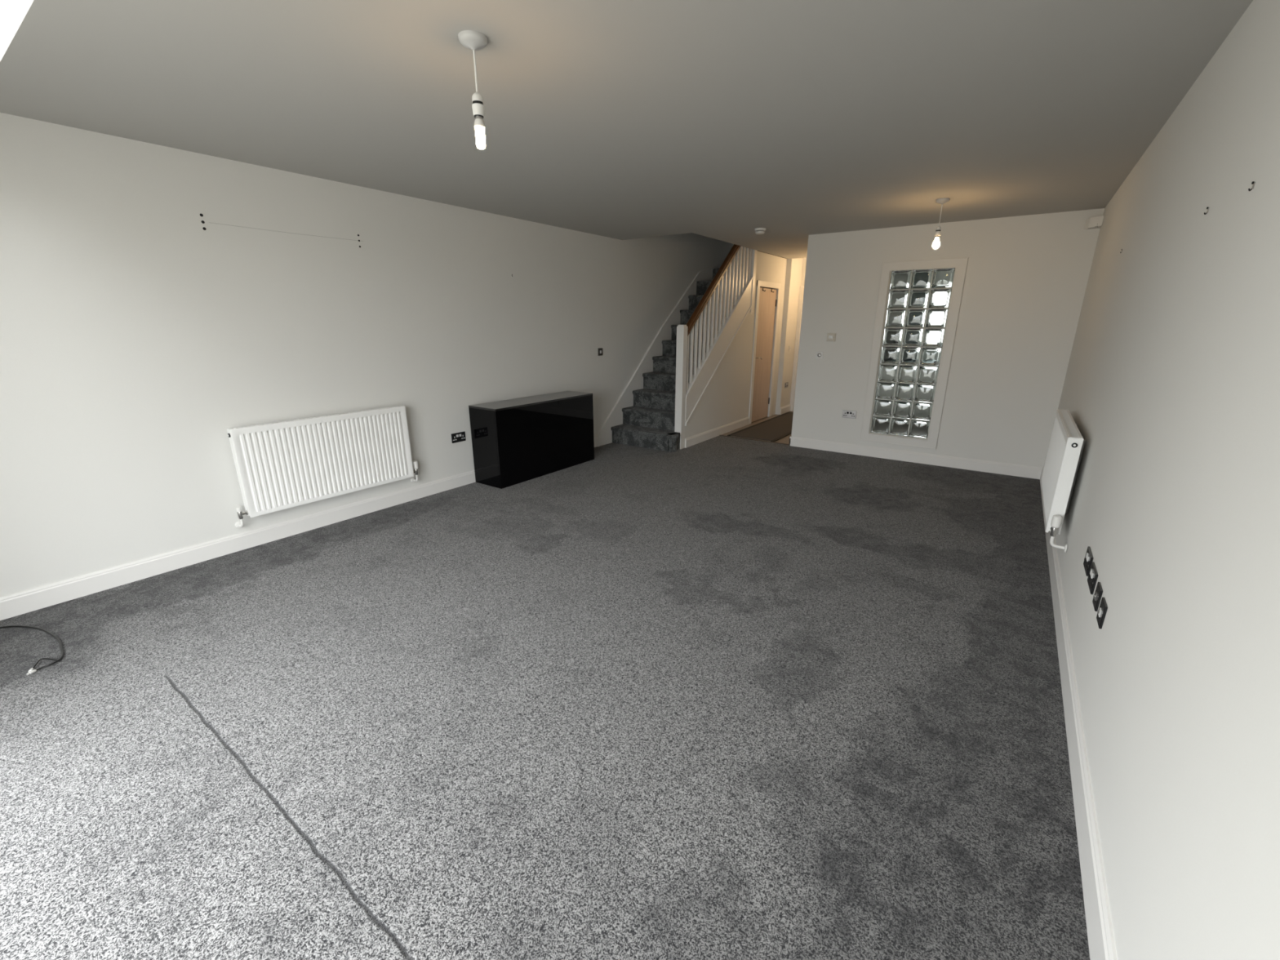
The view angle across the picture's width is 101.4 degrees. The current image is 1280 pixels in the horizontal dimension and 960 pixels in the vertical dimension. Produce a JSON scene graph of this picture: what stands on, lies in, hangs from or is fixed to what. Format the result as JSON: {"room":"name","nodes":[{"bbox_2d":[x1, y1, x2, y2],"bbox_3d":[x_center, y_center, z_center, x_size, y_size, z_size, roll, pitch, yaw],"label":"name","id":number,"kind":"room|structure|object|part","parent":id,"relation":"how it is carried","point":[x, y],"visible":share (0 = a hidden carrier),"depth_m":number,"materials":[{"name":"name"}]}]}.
{"room":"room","nodes":[
{"label":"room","id":0,"kind":"room"},
{"bbox_2d":[0,112,733,597],"bbox_3d":[-1.095,-2.506,5.085,0.101,4.800,9.100,12,20,33],"label":"wall","id":1,"kind":"structure","parent":0,"point":[134,335],"depth_m":3.27,"materials":[{"name":"white paint"}]},
{"bbox_2d":[0,436,597,620],"bbox_3d":[-2.056,0.159,4.358,0.015,0.115,5.400,12,20,33],"label":"baseboard","id":2,"kind":"structure","parent":1,"relation":"attached to","point":[37,598],"depth_m":3.34,"materials":[{"name":"white wood"}]},
{"bbox_2d":[226,405,418,528],"bbox_3d":[-2.268,-0.142,3.870,0.096,0.671,1.316,12,20,33],"label":"radiator","id":3,"kind":"object","parent":1,"relation":"attached to","point":[280,465],"visible":1,"depth_m":3.74,"materials":[{"name":"white metal"}]},
{"bbox_2d":[227,405,404,430],"bbox_3d":[-2.253,-0.457,3.765,0.054,0.007,1.178,12,20,33],"label":"grille","id":4,"kind":"object","parent":3,"relation":"attached to","point":[372,411],"depth_m":3.70,"materials":[{"name":"white metal"}]},
{"bbox_2d":[451,431,466,443],"bbox_3d":[-1.658,-0.390,4.789,0.012,0.086,0.146,12,20,33],"label":"wall socket","id":5,"kind":"object","parent":1,"relation":"attached to","point":[458,437],"visible":1,"depth_m":4.78,"materials":[{"name":"black plastic"}]},
{"bbox_2d":[597,347,602,355],"bbox_3d":[-0.469,-1.521,6.217,0.013,0.086,0.080,12,20,33],"label":"light switch","id":6,"kind":"object","parent":1,"relation":"attached to","point":[600,350],"visible":1,"depth_m":6.21,"materials":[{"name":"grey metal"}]},
{"bbox_2d":[0,411,1089,959],"bbox_3d":[0.969,0.147,4.818,4.662,0.120,9.800,12,20,33],"label":"floor","id":7,"kind":"structure","parent":0,"point":[719,697],"depth_m":1.96,"materials":[{"name":"grey carpet"}]},
{"bbox_2d":[0,625,63,675],"bbox_3d":[-2.966,0.769,2.497,0.779,0.020,0.201,7,18,22],"label":"cable","id":8,"kind":"object","parent":7,"relation":"on","point":[32,670],"visible":1,"depth_m":2.44,"materials":[{"name":"black plastic"}]},
{"bbox_2d":[468,391,594,488],"bbox_3d":[-1.042,-0.457,5.330,0.368,0.735,1.330,12,20,33],"label":"media cabinet","id":9,"kind":"object","parent":7,"relation":"on","point":[515,441],"visible":1,"depth_m":5.02,"materials":[{"name":"black"}]},
{"bbox_3d":[-1.425,-0.295,4.823,0.350,0.717,0.018,12,20,33],"label":"panel","id":10,"kind":"part","parent":9,"relation":"part of","materials":[{"name":"black"}]},
{"bbox_3d":[-1.041,-0.800,5.227,0.368,0.018,1.330,12,20,33],"label":"panel","id":11,"kind":"part","parent":9,"relation":"part of","materials":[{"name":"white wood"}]},
{"bbox_2d":[596,244,783,452],"bbox_3d":[0.876,-2.475,7.065,0.966,3.600,3.535,12,20,33],"label":"staircase","id":12,"kind":"structure","parent":7,"relation":"on","point":[654,410],"depth_m":6.65,"materials":[{"name":"grey carpet"}]},
{"bbox_3d":[0.481,-1.079,6.173,0.093,1.442,0.093,12,20,33],"label":"newel post","id":13,"kind":"part","parent":12,"relation":"part of","materials":[{"name":"white wood"}]},
{"bbox_3d":[1.013,-2.589,6.478,0.064,1.543,1.715,12,20,33],"label":"handrail","id":14,"kind":"part","parent":12,"relation":"part of","materials":[{"name":"brown wood"}]},
{"bbox_3d":[1.044,-1.538,6.778,0.018,1.429,1.725,12,20,33],"label":"moulding","id":15,"kind":"part","parent":12,"relation":"part of","materials":[{"name":"white wood"}]},
{"bbox_3d":[1.524,-3.288,7.038,0.104,2.025,0.090,12,20,33],"label":"newel post","id":16,"kind":"part","parent":12,"relation":"part of","materials":[{"name":"white wood"}]},
{"bbox_2d":[719,435,788,444],"bbox_3d":[1.476,-0.527,6.833,0.988,0.006,0.030,12,20,33],"label":"trim","id":17,"kind":"structure","parent":7,"relation":"on","point":[719,435],"depth_m":6.82,"materials":[{"name":"grey"}]},
{"bbox_2d":[727,412,793,441],"bbox_3d":[2.116,-0.822,7.806,0.660,0.010,2.340,12,20,33],"label":"runner mat","id":18,"kind":"object","parent":7,"relation":"on","point":[775,428],"visible":0.65,"depth_m":7.43,"materials":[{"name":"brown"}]},
{"bbox_2d":[0,0,1253,258],"bbox_3d":[1.145,-2.518,4.270,4.462,0.500,10.400,12,20,33],"label":"ceiling","id":19,"kind":"structure","parent":0,"point":[722,120],"depth_m":2.26,"materials":[{"name":"paint"}]},
{"bbox_2d":[457,30,487,149],"bbox_3d":[-0.570,-1.350,1.835,0.096,0.334,0.096,12,20,33],"label":"pendant light","id":20,"kind":"object","parent":19,"relation":"hanging from","point":[473,40],"visible":1,"depth_m":1.82,"materials":[{"name":"grey plastic"}]},
{"bbox_3d":[-0.570,-1.415,1.815,0.007,0.138,0.006,12,20,33],"label":"cord","id":21,"kind":"part","parent":20,"relation":"part of","materials":[{"name":"white plastic"}]},
{"bbox_3d":[-0.571,-1.266,1.860,0.039,0.025,0.039,12,20,33],"label":"bulb","id":22,"kind":"part","parent":20,"relation":"part of","materials":[{"name":"white glass"}]},
{"bbox_3d":[-0.571,-1.222,1.873,0.033,0.068,0.033,12,20,33],"label":"bulb","id":23,"kind":"part","parent":20,"relation":"part of","materials":[{"name":"white glass"}]},
{"bbox_2d":[755,227,765,234],"bbox_3d":[1.250,-2.587,5.448,0.112,0.048,0.112,12,20,33],"label":"smoke detector","id":24,"kind":"object","parent":19,"relation":"attached to","point":[758,230],"visible":1,"depth_m":5.41,"materials":[{"name":"white plastic"}]},
{"bbox_2d":[932,198,950,248],"bbox_3d":[2.388,-2.039,4.180,0.096,0.362,0.096,12,20,33],"label":"pendant light","id":25,"kind":"object","parent":19,"relation":"hanging from","point":[935,244],"visible":1,"depth_m":4.18,"materials":[{"name":"grey plastic"}]},
{"bbox_3d":[2.388,-1.908,4.220,0.056,0.088,0.056,12,20,33],"label":"bulb","id":26,"kind":"part","parent":25,"relation":"part of","materials":[{"name":"white glass"}]},
{"bbox_3d":[2.389,-2.102,4.161,0.007,0.170,0.006,12,20,33],"label":"cord","id":27,"kind":"part","parent":25,"relation":"part of","materials":[{"name":"white plastic"}]},
{"bbox_2d":[684,251,786,438],"bbox_3d":[1.379,-1.896,7.226,0.050,2.400,2.990,12,20,33],"label":"wall","id":28,"kind":"structure","parent":0,"point":[726,399],"depth_m":7.28,"materials":[{"name":"white paint"}]},
{"bbox_2d":[684,417,748,448],"bbox_3d":[1.088,-0.667,7.107,0.015,0.115,1.860,12,20,33],"label":"baseboard","id":29,"kind":"structure","parent":28,"relation":"attached to","point":[693,440],"depth_m":6.98,"materials":[{"name":"white wood"}]},
{"bbox_2d":[748,280,781,424],"bbox_3d":[1.879,-1.912,7.922,0.100,2.030,0.885,12,20,33],"label":"door","id":30,"kind":"structure","parent":28,"relation":"in","point":[766,301],"depth_m":7.92,"materials":[{"name":"brown wood"}]},
{"bbox_2d":[775,257,803,414],"bbox_3d":[2.440,-2.457,8.569,0.125,2.700,0.600,12,20,33],"label":"wall","id":31,"kind":"structure","parent":0,"point":[794,266],"depth_m":8.43,"materials":[{"name":"white paint"}]},
{"bbox_2d":[779,404,790,414],"bbox_3d":[2.458,-1.195,8.853,0.015,0.120,0.450,12,20,33],"label":"baseboard","id":32,"kind":"structure","parent":31,"relation":"attached to","point":[786,408],"depth_m":8.83,"materials":[{"name":"white wood"}]},
{"bbox_2d":[800,257,806,285],"bbox_3d":[3.018,-2.427,8.474,0.938,2.700,0.100,12,20,33],"label":"wall","id":33,"kind":"structure","parent":0,"point":[804,261],"depth_m":8.42,"materials":[{"name":"white paint"}]},
{"bbox_2d":[790,285,804,411],"bbox_3d":[2.982,-2.100,8.549,0.905,2.030,0.119,12,20,33],"label":"door","id":34,"kind":"structure","parent":33,"relation":"in","point":[802,287],"depth_m":8.72,"materials":[{"name":"white wood"}]},
{"bbox_2d":[791,208,1104,467],"bbox_3d":[2.935,-1.378,5.518,2.521,2.400,0.100,12,20,33],"label":"wall","id":35,"kind":"structure","parent":0,"point":[1026,277],"depth_m":5.18,"materials":[{"name":"white paint"}]},
{"bbox_2d":[815,351,823,359],"bbox_3d":[2.072,-1.444,6.054,0.086,0.082,0.020,12,20,33],"label":"light switch","id":36,"kind":"object","parent":35,"relation":"attached to","point":[819,354],"visible":1,"depth_m":6.05,"materials":[{"name":"white"}]},
{"bbox_2d":[826,333,835,341],"bbox_3d":[2.163,-1.614,5.927,0.095,0.090,0.034,12,20,33],"label":"thermostat","id":37,"kind":"object","parent":35,"relation":"attached to","point":[830,336],"visible":1,"depth_m":5.91,"materials":[{"name":"beige plastic"}]},
{"bbox_2d":[842,409,856,418],"bbox_3d":[2.406,-0.755,6.022,0.150,0.086,0.012,12,20,33],"label":"wall socket","id":38,"kind":"object","parent":35,"relation":"attached to","point":[846,414],"visible":1,"depth_m":6.02,"materials":[{"name":"white plastic"}]},
{"bbox_2d":[859,257,968,449],"bbox_3d":[2.870,-1.310,5.567,0.774,1.898,0.114,12,20,33],"label":"window","id":39,"kind":"structure","parent":35,"relation":"in","point":[922,302],"depth_m":5.52,"materials":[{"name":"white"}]},
{"bbox_2d":[788,436,1042,479],"bbox_3d":[2.974,-0.308,5.929,2.521,0.115,0.315,12,20,33],"label":"baseboard","id":40,"kind":"structure","parent":35,"relation":"attached to","point":[1030,472],"depth_m":5.68,"materials":[{"name":"white wood"}]},
{"bbox_2d":[1054,0,1279,959],"bbox_3d":[3.012,-0.893,3.393,0.100,2.700,10.400,12,20,33],"label":"wall","id":41,"kind":"structure","parent":0,"point":[1171,386],"depth_m":1.29,"materials":[{"name":"white paint"}]},
{"bbox_2d":[1040,408,1085,552],"bbox_3d":[2.649,-0.057,3.298,0.102,0.626,1.288,12,20,33],"label":"radiator","id":42,"kind":"object","parent":41,"relation":"attached to","point":[1066,444],"visible":1,"depth_m":2.92,"materials":[{"name":"white metal"}]},
{"bbox_3d":[2.613,-0.101,3.312,0.013,0.540,1.150,12,20,33],"label":"panel","id":43,"kind":"part","parent":42,"relation":"part of","materials":[{"name":"white metal"}]},
{"bbox_2d":[1057,408,1083,439],"bbox_3d":[2.635,-0.356,3.219,0.058,0.007,1.150,12,20,33],"label":"grille","id":44,"kind":"object","parent":42,"relation":"attached to","point":[1070,429],"depth_m":3.10,"materials":[{"name":"white metal"}]},
{"bbox_3d":[2.655,-0.092,3.283,0.013,0.540,1.150,12,20,33],"label":"panel","id":45,"kind":"part","parent":42,"relation":"part of","materials":[{"name":"white metal"}]},
{"bbox_2d":[1040,466,1117,959],"bbox_3d":[1.983,0.731,2.458,0.015,0.130,6.787,12,20,33],"label":"baseboard","id":46,"kind":"structure","parent":41,"relation":"attached to","point":[1101,943],"depth_m":1.60,"materials":[{"name":"white wood"}]},
{"bbox_2d":[1083,546,1093,576],"bbox_3d":[1.925,0.348,2.252,0.012,0.086,0.143,12,20,33],"label":"wall socket","id":47,"kind":"object","parent":41,"relation":"attached to","point":[1088,559],"visible":1,"depth_m":2.23,"materials":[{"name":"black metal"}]},
{"bbox_2d":[1087,561,1097,594],"bbox_3d":[1.819,0.393,2.108,0.012,0.086,0.143,12,20,33],"label":"wall socket","id":48,"kind":"object","parent":41,"relation":"attached to","point":[1092,578],"visible":1,"depth_m":2.08,"materials":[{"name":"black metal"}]},
{"bbox_2d":[1084,215,1104,229],"bbox_3d":[3.853,-2.184,4.447,0.108,0.085,0.143,12,20,33],"label":"sensor","id":49,"kind":"object","parent":41,"relation":"attached to","point":[1096,222],"visible":1,"depth_m":4.42,"materials":[{"name":"white plastic"}]},
{"bbox_2d":[1092,582,1102,611],"bbox_3d":[1.713,0.436,1.965,0.015,0.086,0.086,12,20,33],"label":"outlet","id":50,"kind":"object","parent":41,"relation":"attached to","point":[1099,591],"visible":1,"depth_m":1.95,"materials":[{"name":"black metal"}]},
{"bbox_2d":[1096,596,1107,629],"bbox_3d":[1.633,0.470,1.856,0.015,0.086,0.086,12,20,33],"label":"outlet","id":51,"kind":"object","parent":41,"relation":"attached to","point":[1103,608],"visible":1,"depth_m":1.84,"materials":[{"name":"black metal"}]},
{"bbox_2d":[1248,181,1255,191],"bbox_3d":[1.490,-0.715,1.276,0.008,0.021,0.008,12,20,33],"label":"hook","id":52,"kind":"object","parent":41,"relation":"attached to","point":[1253,183],"visible":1,"depth_m":1.27,"materials":[{"name":"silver metal"}]}
]}

